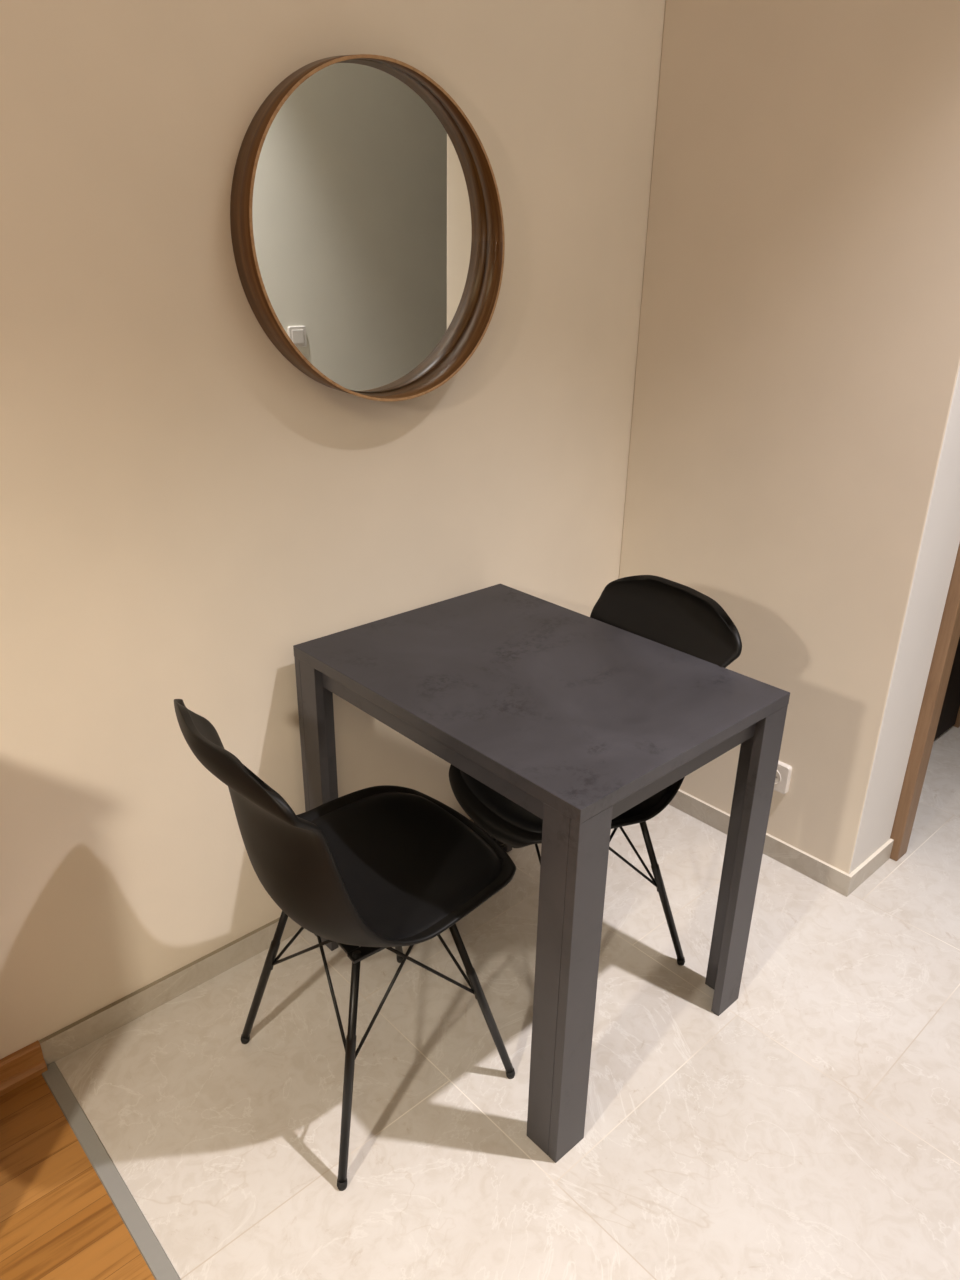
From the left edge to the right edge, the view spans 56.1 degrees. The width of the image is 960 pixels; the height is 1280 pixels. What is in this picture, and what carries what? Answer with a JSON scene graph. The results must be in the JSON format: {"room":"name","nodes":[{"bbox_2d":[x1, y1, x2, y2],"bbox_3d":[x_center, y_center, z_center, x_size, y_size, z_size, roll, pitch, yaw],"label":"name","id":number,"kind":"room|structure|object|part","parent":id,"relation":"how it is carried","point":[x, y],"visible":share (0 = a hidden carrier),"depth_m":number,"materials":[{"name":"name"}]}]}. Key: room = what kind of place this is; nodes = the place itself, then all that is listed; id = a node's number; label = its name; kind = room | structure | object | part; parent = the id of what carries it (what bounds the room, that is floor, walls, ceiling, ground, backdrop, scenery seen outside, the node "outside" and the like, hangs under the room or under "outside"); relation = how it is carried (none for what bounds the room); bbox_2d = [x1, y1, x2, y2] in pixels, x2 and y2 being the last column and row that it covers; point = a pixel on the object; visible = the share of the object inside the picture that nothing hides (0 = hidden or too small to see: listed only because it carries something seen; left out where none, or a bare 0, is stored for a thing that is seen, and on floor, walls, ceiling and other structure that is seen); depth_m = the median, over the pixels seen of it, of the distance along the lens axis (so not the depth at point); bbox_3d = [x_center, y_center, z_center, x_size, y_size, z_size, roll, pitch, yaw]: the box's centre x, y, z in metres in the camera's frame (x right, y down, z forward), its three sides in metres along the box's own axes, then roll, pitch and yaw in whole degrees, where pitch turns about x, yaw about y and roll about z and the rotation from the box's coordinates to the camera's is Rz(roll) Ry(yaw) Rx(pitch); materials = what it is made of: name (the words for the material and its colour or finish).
{"room":"dining room","nodes":[
{"label":"dining room","id":0,"kind":"room"},
{"bbox_2d":[0,0,665,1058],"bbox_3d":[-2.939,0.074,-0.555,9.200,3.200,0.100,-19,30,-39],"label":"wall","id":1,"kind":"structure","parent":0,"point":[184,508],"depth_m":1.72,"materials":[{"name":"beige paint"}]},
{"bbox_2d":[0,819,473,1096],"bbox_3d":[-2.959,1.546,-0.008,9.100,0.063,0.025,-19,30,-39],"label":"baseboard","id":2,"kind":"structure","parent":1,"relation":"attached to","point":[61,1043],"depth_m":1.88,"materials":[{"name":"beige tile"}]},
{"bbox_2d":[230,54,504,401],"bbox_3d":[-0.182,-0.757,1.696,0.587,0.590,0.084,-19,30,-39],"label":"round mirror","id":3,"kind":"object","parent":1,"relation":"attached to","point":[367,224],"visible":1,"depth_m":1.69,"materials":[{"name":"brown wood"}]},
{"bbox_2d":[0,726,959,1279],"bbox_3d":[0.065,1.831,-0.341,13.000,0.100,4.926,-19,30,-39],"label":"floor","id":4,"kind":"structure","parent":0,"point":[808,1128],"depth_m":1.71,"materials":[{"name":"beige tile"}]},
{"bbox_2d":[42,1062,180,1279],"bbox_3d":[0.767,1.569,0.163,0.030,0.004,4.814,-19,30,-39],"label":"threshold","id":5,"kind":"object","parent":4,"relation":"on","point":[151,1250],"visible":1,"depth_m":1.57,"materials":[{"name":"grey metal"}]},
{"bbox_2d":[174,699,515,1190],"bbox_3d":[-0.216,0.460,1.641,0.546,0.842,0.442,-16,29,-35],"label":"dining chair","id":6,"kind":"object","parent":4,"relation":"on","point":[375,869],"visible":1,"depth_m":1.56,"materials":[{"name":"black plastic"}]},
{"bbox_3d":[-0.414,0.635,1.765,0.144,0.401,0.018,2,23,2],"label":"leg","id":7,"kind":"part","parent":6,"relation":"part of","materials":[{"name":"black metal"}]},
{"bbox_3d":[-0.224,0.734,1.542,0.018,0.401,0.144,5,24,10],"label":"leg","id":8,"kind":"part","parent":6,"relation":"part of","materials":[{"name":"black metal"}]},
{"bbox_3d":[-0.204,0.479,1.659,0.208,0.008,0.244,-16,29,-35],"label":"mounting frame","id":9,"kind":"part","parent":6,"relation":"part of","materials":[{"name":"black metal"}]},
{"bbox_3d":[-0.191,0.569,1.926,0.018,0.401,0.144,5,24,10],"label":"leg","id":10,"kind":"part","parent":6,"relation":"part of","materials":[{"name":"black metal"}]},
{"bbox_2d":[309,792,502,939],"bbox_3d":[-0.188,0.388,1.633,0.424,0.134,0.404,-16,29,-35],"label":"seat cushion","id":11,"kind":"object","parent":6,"relation":"on","point":[410,865],"depth_m":1.65,"materials":[{"name":"black fabric"}]},
{"bbox_3d":[-0.001,0.668,1.703,0.144,0.401,0.018,2,23,2],"label":"leg","id":12,"kind":"part","parent":6,"relation":"part of","materials":[{"name":"black metal"}]},
{"bbox_2d":[293,584,789,1162],"bbox_3d":[0.092,0.399,1.910,0.586,0.750,0.785,-19,30,-39],"label":"dining table","id":13,"kind":"object","parent":4,"relation":"on","point":[575,719],"visible":0.93,"depth_m":1.64,"materials":[{"name":"concrete"}]},
{"bbox_3d":[-0.335,0.368,1.995,0.076,0.725,0.074,-19,30,-39],"label":"leg","id":14,"kind":"part","parent":13,"relation":"part of","materials":[{"name":"laminate"}]},
{"bbox_3d":[0.041,0.238,2.313,0.076,0.725,0.074,-19,30,-39],"label":"leg","id":15,"kind":"part","parent":13,"relation":"part of","materials":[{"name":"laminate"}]},
{"bbox_3d":[0.144,0.583,1.517,0.076,0.725,0.074,-19,30,-39],"label":"leg","id":16,"kind":"part","parent":13,"relation":"part of","materials":[{"name":"laminate"}]},
{"bbox_3d":[0.519,0.452,1.835,0.076,0.725,0.074,-19,30,-39],"label":"leg","id":17,"kind":"part","parent":13,"relation":"part of","materials":[{"name":"laminate"}]},
{"bbox_2d":[449,575,741,965],"bbox_3d":[0.215,0.325,1.972,0.546,0.842,0.442,-13,27,-30],"label":"dining chair","id":18,"kind":"object","parent":4,"relation":"on","point":[680,617],"visible":0.45,"depth_m":1.90,"materials":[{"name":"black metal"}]},
{"bbox_2d":[460,770,671,832],"bbox_3d":[0.188,0.268,1.927,0.424,0.134,0.404,-13,27,-30],"label":"seat cushion","id":19,"kind":"object","parent":18,"relation":"on","point":[509,817],"depth_m":1.81,"materials":[{"name":"black fabric"}]},
{"bbox_3d":[0.401,0.548,1.999,0.144,0.401,0.018,4,24,7],"label":"leg","id":20,"kind":"part","parent":18,"relation":"part of","materials":[{"name":"black metal"}]},
{"bbox_2d":[619,0,959,873],"bbox_3d":[0.773,-0.971,2.021,0.231,3.200,0.809,-19,30,-39],"label":"wall","id":21,"kind":"structure","parent":0,"point":[794,460],"depth_m":2.05,"materials":[{"name":"beige paint"}]},
{"bbox_2d":[669,789,893,896],"bbox_3d":[0.751,0.474,2.632,0.241,0.061,0.809,-19,30,-39],"label":"baseboard","id":22,"kind":"structure","parent":21,"relation":"attached to","point":[844,883],"depth_m":2.39,"materials":[{"name":"beige tile"}]},
{"bbox_2d":[774,760,791,793],"bbox_3d":[0.773,0.354,2.366,0.016,0.082,0.082,-19,30,-39],"label":"wall socket","id":23,"kind":"object","parent":21,"relation":"attached to","point":[783,774],"visible":0.4,"depth_m":2.34,"materials":[{"name":"white plastic"}]},
{"bbox_2d":[775,770,780,783],"bbox_3d":[0.768,0.356,2.362,0.002,0.045,0.045,-19,30,-39],"label":"outlet","id":24,"kind":"object","parent":23,"relation":"attached to","point":[778,774],"depth_m":2.35,"materials":[{"name":"white plastic"}]},
{"bbox_2d":[890,543,959,860],"bbox_3d":[1.081,-0.457,2.103,0.062,2.200,0.252,-19,30,-39],"label":"door frame","id":25,"kind":"structure","parent":21,"relation":"in","point":[948,636],"depth_m":2.28,"materials":[{"name":"brown wood"}]},
{"bbox_2d":[934,637,959,739],"bbox_3d":[1.375,-0.612,2.475,0.917,2.200,0.055,-19,30,-39],"label":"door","id":26,"kind":"structure","parent":25,"relation":"attached to","point":[950,712],"depth_m":3.02,"materials":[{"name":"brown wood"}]},
{"bbox_3d":[1.688,-0.721,2.740,0.070,2.200,0.055,-19,30,-39],"label":"frame","id":27,"kind":"part","parent":26,"relation":"part of","materials":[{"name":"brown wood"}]}
]}

